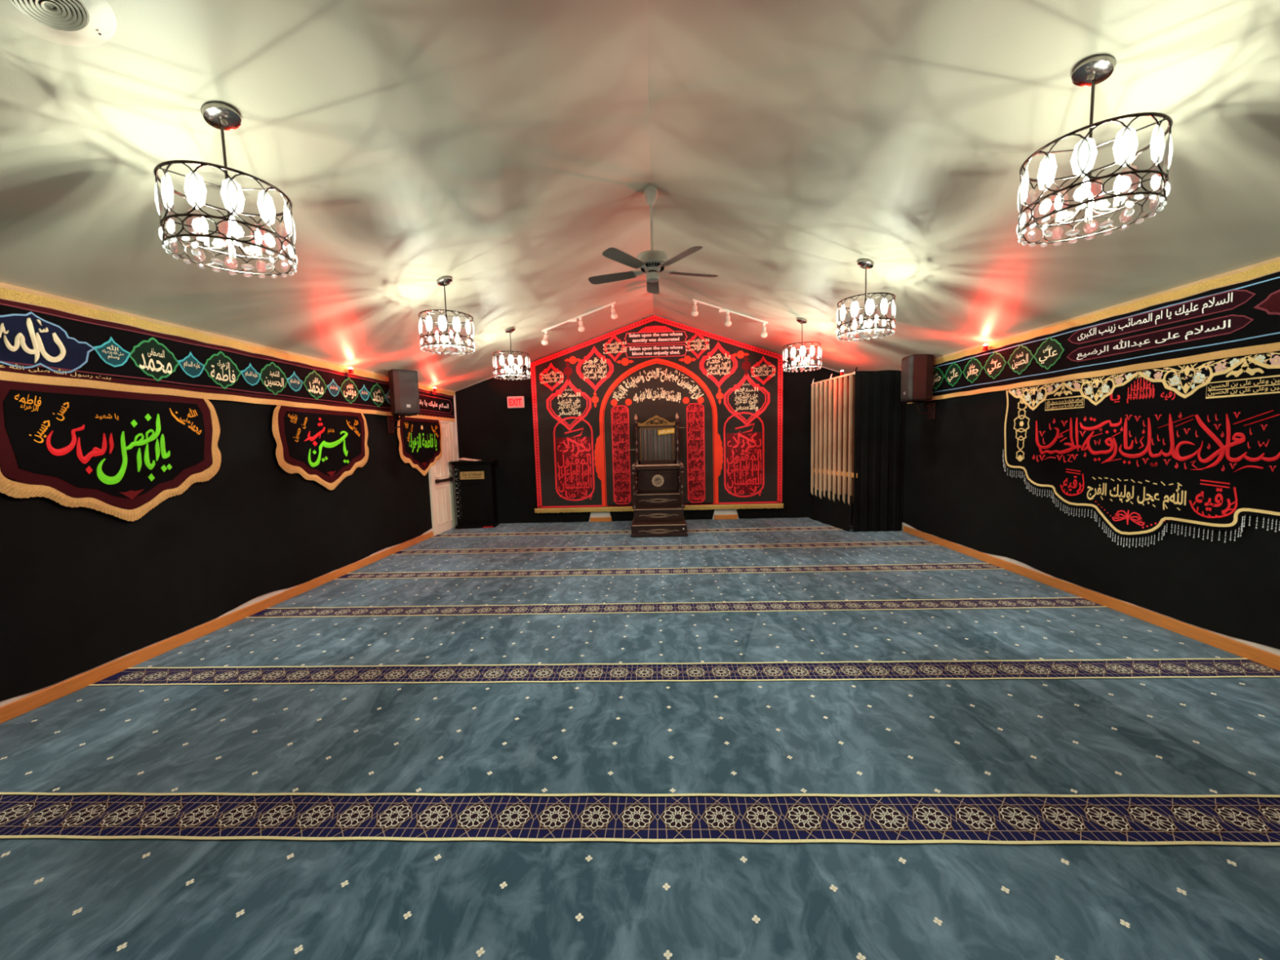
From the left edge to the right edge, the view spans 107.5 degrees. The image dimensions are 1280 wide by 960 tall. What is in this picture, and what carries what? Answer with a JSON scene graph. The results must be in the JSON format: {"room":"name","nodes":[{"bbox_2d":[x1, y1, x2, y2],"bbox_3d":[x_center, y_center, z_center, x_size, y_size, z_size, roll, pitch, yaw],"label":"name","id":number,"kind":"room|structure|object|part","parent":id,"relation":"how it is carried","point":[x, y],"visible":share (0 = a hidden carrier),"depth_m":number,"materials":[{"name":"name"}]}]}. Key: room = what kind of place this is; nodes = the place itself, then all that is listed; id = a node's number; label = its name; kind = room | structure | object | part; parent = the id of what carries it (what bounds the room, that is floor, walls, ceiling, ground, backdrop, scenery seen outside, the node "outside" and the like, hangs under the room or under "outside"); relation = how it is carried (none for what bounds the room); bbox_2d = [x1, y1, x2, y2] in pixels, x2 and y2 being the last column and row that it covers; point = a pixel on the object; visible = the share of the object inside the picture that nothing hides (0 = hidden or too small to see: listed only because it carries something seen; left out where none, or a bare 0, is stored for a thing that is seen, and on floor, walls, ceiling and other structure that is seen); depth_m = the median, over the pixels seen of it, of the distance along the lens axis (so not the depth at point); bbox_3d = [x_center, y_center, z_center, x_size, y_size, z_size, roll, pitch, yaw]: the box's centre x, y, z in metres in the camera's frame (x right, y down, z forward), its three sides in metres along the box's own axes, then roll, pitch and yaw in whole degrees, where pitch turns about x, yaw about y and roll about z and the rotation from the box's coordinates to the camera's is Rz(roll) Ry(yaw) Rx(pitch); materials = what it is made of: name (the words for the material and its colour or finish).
{"room":"house of worship","nodes":[
{"label":"house of worship","id":0,"kind":"room"},
{"bbox_2d":[0,418,457,706],"bbox_3d":[-3.752,0.019,3.879,0.130,2.565,10.459,-1,5,2],"label":"wall","id":1,"kind":"structure","parent":0,"point":[264,597],"depth_m":4.33,"materials":[{"name":"paint"}]},
{"bbox_2d":[0,380,221,521],"bbox_3d":[-3.669,-0.166,3.350,0.018,0.936,1.504,-1,5,2],"label":"wall banner","id":2,"kind":"object","parent":1,"relation":"attached to","point":[104,451],"visible":1,"depth_m":3.21,"materials":[{"name":"black fabric"}]},
{"bbox_2d":[0,298,391,415],"bbox_3d":[-3.715,-0.830,2.796,0.017,0.488,8.151,-1,5,2],"label":"banner","id":3,"kind":"object","parent":1,"relation":"attached to","point":[38,344],"visible":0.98,"depth_m":3.56,"materials":[{"name":"black fabric"}]},
{"bbox_3d":[-3.711,-0.615,2.814,0.012,0.057,8.151,-1,5,2],"label":"gold trim","id":4,"kind":"part","parent":3,"relation":"part of","materials":[{"name":"gold metal"}]},
{"bbox_2d":[0,385,431,701],"bbox_3d":[-3.694,0.272,3.326,0.013,1.950,9.080,-1,5,2],"label":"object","id":5,"kind":"structure","parent":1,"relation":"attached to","point":[82,589],"depth_m":3.81,"materials":[{"name":"black fabric"}]},
{"bbox_2d":[0,531,433,724],"bbox_3d":[-3.666,1.298,3.403,0.020,0.092,9.100,-1,5,2],"label":"baseboard","id":6,"kind":"structure","parent":1,"relation":"attached to","point":[13,709],"depth_m":3.60,"materials":[{"name":"brown wood"}]},
{"bbox_2d":[0,281,455,395],"bbox_3d":[-3.689,-1.167,3.756,0.060,0.145,10.220,-1,5,2],"label":"trim","id":7,"kind":"structure","parent":1,"relation":"attached to","point":[7,291],"depth_m":3.60,"materials":[{"name":"beige wood"}]},
{"bbox_2d":[271,404,368,489],"bbox_3d":[-3.596,-0.345,5.424,0.018,0.933,1.549,-1,5,2],"label":"wall banner","id":8,"kind":"object","parent":1,"relation":"attached to","point":[328,446],"visible":1,"depth_m":5.29,"materials":[{"name":"black fabric"}]},
{"bbox_2d":[348,368,353,373],"bbox_3d":[-3.554,-1.351,5.764,0.056,0.076,0.055,-1,5,2],"label":"spot lamp","id":9,"kind":"object","parent":1,"relation":"attached to","point":[350,371],"visible":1,"depth_m":5.75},
{"bbox_2d":[386,368,420,433],"bbox_3d":[-3.383,-1.101,6.660,0.459,0.860,0.336,3,6,42],"label":"loudspeaker","id":10,"kind":"object","parent":1,"relation":"attached to","point":[403,384],"visible":1,"depth_m":6.50,"materials":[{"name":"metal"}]},
{"bbox_2d":[393,371,419,411],"bbox_3d":[-3.237,-1.223,6.511,0.044,0.540,0.316,3,7,44],"label":"grille","id":11,"kind":"object","parent":10,"relation":"attached to","point":[406,387],"depth_m":6.48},
{"bbox_2d":[397,416,442,475],"bbox_3d":[-3.521,-0.528,7.611,0.014,0.933,1.443,-1,5,2],"label":"flag","id":12,"kind":"object","parent":1,"relation":"attached to","point":[420,439],"visible":1,"depth_m":7.53,"materials":[{"name":"black fabric"}]},
{"bbox_2d":[404,388,455,421],"bbox_3d":[-3.539,-1.263,7.879,0.013,0.488,1.944,-1,5,2],"label":"banner","id":13,"kind":"object","parent":1,"relation":"attached to","point":[433,405],"visible":0.7,"depth_m":8.10,"materials":[{"name":"black fabric"}]},
{"bbox_3d":[-3.533,-1.048,7.897,0.012,0.057,1.944,-1,5,2],"label":"gold trim","id":14,"kind":"part","parent":13,"relation":"part of","materials":[{"name":"gold metal"}]},
{"bbox_2d":[428,420,456,536],"bbox_3d":[-3.507,-0.065,8.302,0.036,1.968,0.900,-1,5,2],"label":"trim","id":15,"kind":"structure","parent":1,"relation":"attached to","point":[430,471],"depth_m":8.01,"materials":[{"name":"white paint"}]},
{"bbox_2d":[432,422,453,534],"bbox_3d":[-3.481,-0.045,8.303,0.088,1.926,0.700,-1,5,2],"label":"door","id":16,"kind":"structure","parent":1,"relation":"in","point":[442,478],"depth_m":8.35,"materials":[{"name":"white paint"}]},
{"bbox_2d":[450,421,457,524],"bbox_3d":[-3.492,-0.112,8.848,0.028,1.968,0.065,-1,5,2],"label":"trim","id":17,"kind":"structure","parent":1,"relation":"attached to","point":[451,422],"depth_m":8.79,"materials":[{"name":"white paint"}]},
{"bbox_2d":[0,516,1279,959],"bbox_3d":[0.181,1.253,3.856,7.935,0.105,10.479,-1,5,2],"label":"floor","id":18,"kind":"structure","parent":0,"point":[788,738],"depth_m":2.18,"materials":[{"name":"teal carpet"}]},
{"bbox_2d":[448,459,499,528],"bbox_3d":[-3.047,0.259,8.710,0.800,1.233,0.370,-2,5,-4],"label":"lectern","id":19,"kind":"object","parent":18,"relation":"on","point":[474,481],"visible":1,"depth_m":8.59,"materials":[{"name":"black paint"}]},
{"bbox_2d":[457,457,481,461],"bbox_3d":[-3.151,-0.383,8.664,0.360,0.057,0.220,-1,5,2],"label":"paper sheets","id":20,"kind":"object","parent":19,"relation":"on","point":[462,459],"visible":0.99,"depth_m":8.67,"materials":[{"name":"white paper"}]},
{"bbox_3d":[-3.039,0.254,8.579,0.620,1.030,0.014,-2,5,-4],"label":"panel","id":21,"kind":"part","parent":19,"relation":"part of","materials":[{"name":"black paint"}]},
{"bbox_2d":[631,413,688,537],"bbox_3d":[0.291,-0.162,7.991,1.081,2.016,1.397,-1,5,2],"label":"pulpit","id":22,"kind":"object","parent":18,"relation":"on","point":[658,499],"visible":1,"depth_m":8.05,"materials":[{"name":"brown wood"}]},
{"bbox_3d":[-0.097,0.116,7.666,0.080,0.715,0.080,-1,5,2],"label":"newel post","id":23,"kind":"part","parent":22,"relation":"part of","materials":[{"name":"brown wood"}]},
{"bbox_3d":[-0.079,-0.043,8.073,0.080,0.528,0.080,-1,5,2],"label":"seat post","id":24,"kind":"part","parent":22,"relation":"part of","materials":[{"name":"brown wood"}]},
{"bbox_3d":[-0.064,-0.685,8.610,0.072,0.880,0.072,-1,5,2],"label":"post","id":25,"kind":"part","parent":22,"relation":"part of","materials":[{"name":"brown wood"}]},
{"bbox_3d":[0.313,-0.624,8.607,0.690,0.740,0.040,-1,5,2],"label":"frame","id":26,"kind":"part","parent":22,"relation":"part of","materials":[{"name":"brown wood"}]},
{"bbox_3d":[0.312,-0.657,8.605,0.610,0.585,0.034,-1,5,2],"label":"pleated satin panel","id":27,"kind":"part","parent":22,"relation":"part of","materials":[{"name":"grey fabric"}]},
{"bbox_3d":[0.313,-0.216,8.346,0.760,0.030,0.640,-1,5,2],"label":"seat","id":28,"kind":"part","parent":22,"relation":"part of","materials":[{"name":"brown wood"}]},
{"bbox_3d":[0.300,-0.248,8.022,0.880,0.060,0.060,-1,5,2],"label":"rail","id":29,"kind":"part","parent":22,"relation":"part of","materials":[{"name":"brown wood"}]},
{"bbox_2d":[657,427,674,435],"bbox_3d":[0.477,-0.881,8.534,0.305,0.120,0.014,-1,5,2],"label":"plaque","id":30,"kind":"object","parent":22,"relation":"attached to","point":[667,431],"visible":1,"depth_m":8.53,"materials":[{"name":"yellow metal"}]},
{"bbox_3d":[0.686,-0.702,8.583,0.072,0.880,0.072,-1,5,2],"label":"post","id":31,"kind":"part","parent":22,"relation":"part of","materials":[{"name":"brown wood"}]},
{"bbox_3d":[0.690,-0.061,8.045,0.080,0.528,0.080,-1,5,2],"label":"seat post","id":32,"kind":"part","parent":22,"relation":"part of","materials":[{"name":"brown wood"}]},
{"bbox_3d":[0.686,0.098,7.637,0.080,0.715,0.080,-1,5,2],"label":"newel post","id":33,"kind":"part","parent":22,"relation":"part of","materials":[{"name":"brown wood"}]},
{"bbox_2d":[808,369,904,532],"bbox_3d":[3.370,-0.470,7.822,0.683,2.502,1.686,-5,6,-32],"label":"booth","id":34,"kind":"object","parent":18,"relation":"on","point":[877,406],"visible":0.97,"depth_m":7.33,"materials":[{"name":"fabric"}]},
{"bbox_2d":[810,372,854,505],"bbox_3d":[3.233,-0.708,7.963,0.089,2.159,1.326,-2,5,-7],"label":"vertical blind","id":35,"kind":"object","parent":34,"relation":"hanging from","point":[851,375],"visible":0.99,"depth_m":7.91,"materials":[{"name":"beige plastic"}]},
{"bbox_3d":[3.223,-1.698,7.881,0.028,0.024,1.326,-2,5,-7],"label":"head rail","id":36,"kind":"part","parent":35,"relation":"part of","materials":[{"name":"beige plastic"}]},
{"bbox_3d":[3.402,-0.463,7.832,0.596,2.484,1.596,-5,6,-33],"label":"pole frame","id":37,"kind":"part","parent":34,"relation":"part of","materials":[{"name":"metal"}]},
{"bbox_3d":[3.303,-0.124,7.996,0.025,0.070,1.350,-2,5,-7],"label":"wooden cross rail","id":38,"kind":"part","parent":34,"relation":"part of","materials":[{"name":"brown wood"}]},
{"bbox_3d":[3.314,-0.686,7.988,0.025,2.010,1.296,-2,5,-7],"label":"brown panel","id":39,"kind":"part","parent":34,"relation":"part of","materials":[{"name":"brown wood"}]},
{"bbox_2d":[853,369,904,532],"bbox_3d":[3.712,-0.436,7.294,0.757,2.500,0.040,-1,5,2],"label":"curtain","id":40,"kind":"object","parent":34,"relation":"hanging from","point":[879,409],"depth_m":7.29,"materials":[{"name":"black fabric"}]},
{"bbox_2d":[0,0,1279,391],"bbox_3d":[0.087,-1.992,3.572,8.000,1.476,10.459,-1,5,2],"label":"ceiling","id":41,"kind":"structure","parent":0,"point":[499,148],"depth_m":2.81,"materials":[{"name":"paint"}]},
{"bbox_2d":[0,0,116,47],"bbox_3d":[-2.078,-1.677,1.649,0.314,0.108,0.332,-1,5,2],"label":"ceiling vent","id":42,"kind":"object","parent":41,"relation":"in","point":[73,23],"visible":1,"depth_m":1.70,"materials":[{"name":"white metal"}]},
{"bbox_2d":[153,101,297,278],"bbox_3d":[-1.996,-1.423,2.268,0.503,0.709,0.503,-1,5,2],"label":"drum chandelier","id":43,"kind":"object","parent":41,"relation":"hanging from","point":[221,116],"visible":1,"depth_m":2.20,"materials":[{"name":"white glass"}]},
{"bbox_2d":[200,231,230,248],"bbox_3d":[-2.026,-1.142,2.251,0.116,0.086,0.025,-5,6,-38],"label":"bulb","id":44,"kind":"object","parent":43,"relation":"attached to","point":[205,243],"depth_m":2.23,"materials":[{"name":"white glass"}]},
{"bbox_3d":[-1.999,-1.568,2.256,0.011,0.305,0.011,-3,5,-20],"label":"rod","id":45,"kind":"part","parent":43,"relation":"part of","materials":[{"name":"brown metal"}]},
{"bbox_3d":[-1.991,-1.252,2.283,0.503,0.329,0.503,-1,5,2],"label":"drum frame","id":46,"kind":"part","parent":43,"relation":"part of","materials":[{"name":"brown metal"}]},
{"bbox_2d":[228,244,235,260],"bbox_3d":[-2.023,-1.149,2.335,0.116,0.086,0.025,3,6,42],"label":"bulb","id":47,"kind":"object","parent":43,"relation":"attached to","point":[232,251],"depth_m":2.35,"materials":[{"name":"white glass"}]},
{"bbox_2d":[230,234,237,248],"bbox_3d":[-1.953,-1.144,2.249,0.116,0.086,0.025,3,6,42],"label":"bulb","id":48,"kind":"object","parent":43,"relation":"attached to","point":[232,237],"depth_m":2.21,"materials":[{"name":"white glass"}]},
{"bbox_2d":[240,243,262,259],"bbox_3d":[-1.950,-1.151,2.332,0.116,0.086,0.025,-5,6,-38],"label":"bulb","id":49,"kind":"object","parent":43,"relation":"attached to","point":[260,255],"depth_m":2.35,"materials":[{"name":"white glass"}]},
{"bbox_2d":[417,275,475,355],"bbox_3d":[-1.903,-1.626,4.603,0.503,0.709,0.503,-1,5,2],"label":"drum chandelier","id":50,"kind":"object","parent":41,"relation":"hanging from","point":[444,281],"visible":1,"depth_m":4.53,"materials":[{"name":"glass"}]},
{"bbox_3d":[-1.907,-1.771,4.591,0.011,0.305,0.011,-3,5,-20],"label":"rod","id":51,"kind":"part","parent":50,"relation":"part of","materials":[{"name":"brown metal"}]},
{"bbox_3d":[-1.899,-1.455,4.617,0.503,0.329,0.503,-1,5,2],"label":"drum frame","id":52,"kind":"part","parent":50,"relation":"part of","materials":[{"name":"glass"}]},
{"bbox_2d":[492,326,530,380],"bbox_3d":[-1.825,-1.802,6.639,0.503,0.709,0.503,-1,5,2],"label":"drum chandelier","id":53,"kind":"object","parent":41,"relation":"hanging from","point":[510,358],"visible":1,"depth_m":6.55,"materials":[{"name":"glass"}]},
{"bbox_3d":[-1.821,-1.632,6.653,0.503,0.329,0.503,-1,5,2],"label":"drum frame","id":54,"kind":"part","parent":53,"relation":"part of","materials":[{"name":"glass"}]},
{"bbox_2d":[541,302,617,345],"bbox_3d":[-0.925,-2.383,7.143,1.183,0.617,0.130,-1,5,2],"label":"track light","id":55,"kind":"object","parent":41,"relation":"hanging from","point":[614,316],"visible":0.99,"depth_m":7.15,"materials":[{"name":"white metal"}]},
{"bbox_3d":[-1.457,-2.088,7.170,0.096,0.053,0.092,-1,5,2],"label":"reflector bulb","id":56,"kind":"part","parent":55,"relation":"part of","materials":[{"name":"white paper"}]},
{"bbox_3d":[-0.937,-2.489,7.172,1.140,0.408,0.034,-1,5,2],"label":"rail","id":57,"kind":"part","parent":55,"relation":"part of","materials":[{"name":"white metal"}]},
{"bbox_3d":[-0.889,-2.285,7.133,0.095,0.054,0.092,-1,5,2],"label":"reflector bulb","id":58,"kind":"part","parent":55,"relation":"part of","materials":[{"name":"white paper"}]},
{"bbox_3d":[-0.388,-2.466,7.100,0.095,0.055,0.092,-1,5,2],"label":"reflector bulb","id":59,"kind":"part","parent":55,"relation":"part of","materials":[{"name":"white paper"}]},
{"bbox_2d":[588,185,717,293],"bbox_3d":[0.111,-2.267,4.394,1.255,0.824,1.196,-1,5,2],"label":"ceiling fan","id":60,"kind":"object","parent":41,"relation":"hanging from","point":[651,262],"visible":1,"depth_m":4.28,"materials":[{"name":"grey metal"}]},
{"bbox_3d":[-0.273,-1.944,4.511,0.470,0.034,0.131,0,5,20],"label":"blade","id":61,"kind":"part","parent":60,"relation":"part of","materials":[{"name":"brown wood"}]},
{"bbox_3d":[-0.137,-1.909,4.044,0.131,0.034,0.470,2,6,38],"label":"blade","id":62,"kind":"part","parent":60,"relation":"part of","materials":[{"name":"wood"}]},
{"bbox_3d":[0.131,-1.978,4.783,0.131,0.034,0.470,-1,5,2],"label":"blade","id":63,"kind":"part","parent":60,"relation":"part of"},
{"bbox_3d":[0.350,-1.920,4.026,0.131,0.034,0.470,-5,6,-34],"label":"blade","id":64,"kind":"part","parent":60,"relation":"part of","materials":[{"name":"wood"}]},
{"bbox_3d":[0.516,-1.963,4.483,0.470,0.034,0.131,-3,5,-16],"label":"blade","id":65,"kind":"part","parent":60,"relation":"part of","materials":[{"name":"wood"}]},
{"bbox_2d":[691,298,768,337],"bbox_3d":[1.346,-2.430,7.039,1.150,0.610,0.130,-1,5,2],"label":"track light","id":66,"kind":"object","parent":41,"relation":"hanging from","point":[694,313],"visible":1,"depth_m":7.05,"materials":[{"name":"white metal"}]},
{"bbox_3d":[0.822,-2.487,7.035,0.096,0.053,0.092,-1,5,2],"label":"reflector bulb","id":67,"kind":"part","parent":66,"relation":"part of","materials":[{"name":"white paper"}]},
{"bbox_3d":[1.322,-2.332,7.031,0.096,0.053,0.092,-1,5,2],"label":"reflector bulb","id":68,"kind":"part","parent":66,"relation":"part of","materials":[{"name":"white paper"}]},
{"bbox_3d":[1.360,-2.537,7.067,1.120,0.402,0.034,-1,5,2],"label":"rail","id":69,"kind":"part","parent":66,"relation":"part of","materials":[{"name":"white metal"}]},
{"bbox_3d":[1.857,-2.163,7.027,0.095,0.053,0.092,-1,5,2],"label":"reflector bulb","id":70,"kind":"part","parent":66,"relation":"part of","materials":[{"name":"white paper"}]},
{"bbox_2d":[782,317,822,372],"bbox_3d":[2.250,-1.890,6.508,0.503,0.709,0.503,-1,5,2],"label":"drum chandelier","id":71,"kind":"object","parent":41,"relation":"hanging from","point":[802,349],"visible":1,"depth_m":6.42,"materials":[{"name":"glass"}]},
{"bbox_3d":[2.254,-1.719,6.523,0.503,0.329,0.503,-1,5,2],"label":"drum frame","id":72,"kind":"part","parent":71,"relation":"part of","materials":[{"name":"glass"}]},
{"bbox_2d":[835,258,895,342],"bbox_3d":[2.142,-1.725,4.452,0.503,0.709,0.503,-1,5,2],"label":"drum chandelier","id":73,"kind":"object","parent":41,"relation":"hanging from","point":[869,305],"visible":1,"depth_m":4.39,"materials":[{"name":"glass"}]},
{"bbox_3d":[2.139,-1.871,4.440,0.011,0.305,0.011,-3,5,-20],"label":"rod","id":74,"kind":"part","parent":73,"relation":"part of","materials":[{"name":"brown metal"}]},
{"bbox_3d":[2.147,-1.555,4.467,0.503,0.329,0.503,-1,5,2],"label":"drum frame","id":75,"kind":"part","parent":73,"relation":"part of","materials":[{"name":"brown metal"}]},
{"bbox_2d":[1016,54,1173,247],"bbox_3d":[2.056,-1.530,2.142,0.503,0.709,0.503,-1,5,2],"label":"drum chandelier","id":76,"kind":"object","parent":41,"relation":"hanging from","point":[1093,70],"visible":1,"depth_m":2.08,"materials":[{"name":"bronze wire"},{"name":"crystal"},{"name":"dark chrome"}]},
{"bbox_2d":[1053,208,1079,226],"bbox_3d":[2.029,-1.256,2.208,0.116,0.086,0.025,3,6,42],"label":"bulb","id":77,"kind":"object","parent":76,"relation":"attached to","point":[1056,220],"depth_m":2.23,"materials":[{"name":"white glass"}]},
{"bbox_2d":[1080,195,1088,211],"bbox_3d":[2.026,-1.249,2.125,0.116,0.086,0.025,-5,6,-38],"label":"bulb","id":78,"kind":"object","parent":76,"relation":"attached to","point":[1086,208],"depth_m":2.09,"materials":[{"name":"white glass"}]},
{"bbox_2d":[1084,207,1093,224],"bbox_3d":[2.101,-1.258,2.206,0.116,0.086,0.025,-5,6,-38],"label":"bulb","id":79,"kind":"object","parent":76,"relation":"attached to","point":[1088,214],"depth_m":2.22,"materials":[{"name":"white glass"}]},
{"bbox_3d":[2.052,-1.675,2.130,0.011,0.305,0.011,1,5,25],"label":"rod","id":80,"kind":"part","parent":76,"relation":"part of","materials":[{"name":"brown metal"}]},
{"bbox_3d":[2.061,-1.359,2.156,0.503,0.329,0.503,-1,5,2],"label":"drum frame","id":81,"kind":"part","parent":76,"relation":"part of","materials":[{"name":"brown metal"}]},
{"bbox_2d":[1089,191,1122,210],"bbox_3d":[2.098,-1.251,2.122,0.116,0.086,0.025,3,6,42],"label":"bulb","id":82,"kind":"object","parent":76,"relation":"attached to","point":[1117,204],"depth_m":2.10,"materials":[{"name":"white glass"}]},
{"bbox_2d":[453,314,846,523],"bbox_3d":[0.311,-1.140,8.834,7.675,3.830,0.110,-1,5,2],"label":"wall","id":83,"kind":"structure","parent":0,"point":[717,512],"depth_m":8.89,"materials":[{"name":"paint"}]},
{"bbox_2d":[506,395,524,408],"bbox_3d":[-2.328,-1.457,8.788,0.315,0.215,0.048,-1,5,2],"label":"exit sign","id":84,"kind":"object","parent":83,"relation":"attached to","point":[513,402],"visible":1,"depth_m":8.77,"materials":[{"name":"red plastic"}]},
{"bbox_2d":[454,356,853,523],"bbox_3d":[0.322,-1.128,8.771,7.610,3.806,0.014,-1,5,2],"label":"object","id":85,"kind":"structure","parent":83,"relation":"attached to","point":[487,429],"depth_m":8.87,"materials":[{"name":"black fabric"}]},
{"bbox_2d":[529,315,783,513],"bbox_3d":[0.290,-1.219,8.720,4.700,3.618,0.024,-1,5,2],"label":"banner","id":86,"kind":"object","parent":83,"relation":"attached to","point":[726,393],"depth_m":8.73,"materials":[{"name":"black fabric"}]},
{"bbox_2d":[590,514,737,521],"bbox_3d":[0.448,0.729,8.921,2.800,0.085,0.025,-1,5,2],"label":"baseboard","id":87,"kind":"structure","parent":83,"relation":"attached to","point":[730,516],"depth_m":8.87,"materials":[{"name":"brown wood"}]},
{"bbox_2d":[899,369,1279,655],"bbox_3d":[4.045,-0.160,3.590,0.130,2.565,10.459,-1,5,2],"label":"wall","id":88,"kind":"structure","parent":0,"point":[1269,649],"depth_m":3.86,"materials":[{"name":"paint"}]},
{"bbox_2d":[900,354,935,419],"bbox_3d":[3.836,-1.260,6.428,0.413,0.860,0.336,-1,5,2],"label":"loudspeaker","id":89,"kind":"object","parent":88,"relation":"attached to","point":[917,370],"visible":1,"depth_m":6.28,"materials":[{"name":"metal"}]},
{"bbox_2d":[900,357,912,399],"bbox_3d":[3.652,-1.386,6.427,0.044,0.540,0.316,-1,5,4],"label":"grille","id":90,"kind":"object","parent":89,"relation":"attached to","point":[906,393],"depth_m":6.37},
{"bbox_2d":[982,345,988,351],"bbox_3d":[3.918,-1.508,5.317,0.056,0.076,0.055,-1,5,2],"label":"spot lamp","id":91,"kind":"object","parent":88,"relation":"attached to","point":[985,347],"visible":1,"depth_m":5.30,"materials":[{"name":"red plastic"}]},
{"bbox_2d":[900,257,1279,369],"bbox_3d":[3.896,-1.286,2.816,0.060,0.145,8.900,-1,5,2],"label":"trim","id":92,"kind":"structure","parent":88,"relation":"attached to","point":[1270,266],"depth_m":3.66,"materials":[{"name":"beige wood"}]},
{"bbox_2d":[902,354,1279,648],"bbox_3d":[3.972,-0.164,3.572,0.013,2.380,10.180,-1,5,2],"label":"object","id":93,"kind":"structure","parent":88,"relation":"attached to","point":[957,487],"depth_m":4.43,"materials":[{"name":"black fabric"}]},
{"bbox_2d":[903,525,1279,671],"bbox_3d":[3.977,1.136,2.965,0.020,0.092,8.790,-1,5,2],"label":"baseboard","id":94,"kind":"structure","parent":88,"relation":"attached to","point":[1260,656],"depth_m":3.82,"materials":[{"name":"brown wood"}]},
{"bbox_2d":[906,271,1279,404],"bbox_3d":[3.900,-1.026,2.773,0.013,0.488,8.671,-1,5,2],"label":"banner","id":95,"kind":"object","parent":88,"relation":"attached to","point":[1242,318],"visible":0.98,"depth_m":3.69,"materials":[{"name":"black fabric"}]},
{"bbox_3d":[3.905,-0.811,2.791,0.012,0.057,8.671,-1,5,2],"label":"gold trim","id":96,"kind":"part","parent":95,"relation":"part of","materials":[{"name":"gold metal"}]},
{"bbox_2d":[1002,351,1279,547],"bbox_3d":[3.918,-0.077,2.869,0.011,1.420,4.644,-1,5,2],"label":"banner","id":97,"kind":"object","parent":88,"relation":"attached to","point":[1196,444],"visible":1,"depth_m":3.57,"materials":[{"name":"black fabric"}]}
]}

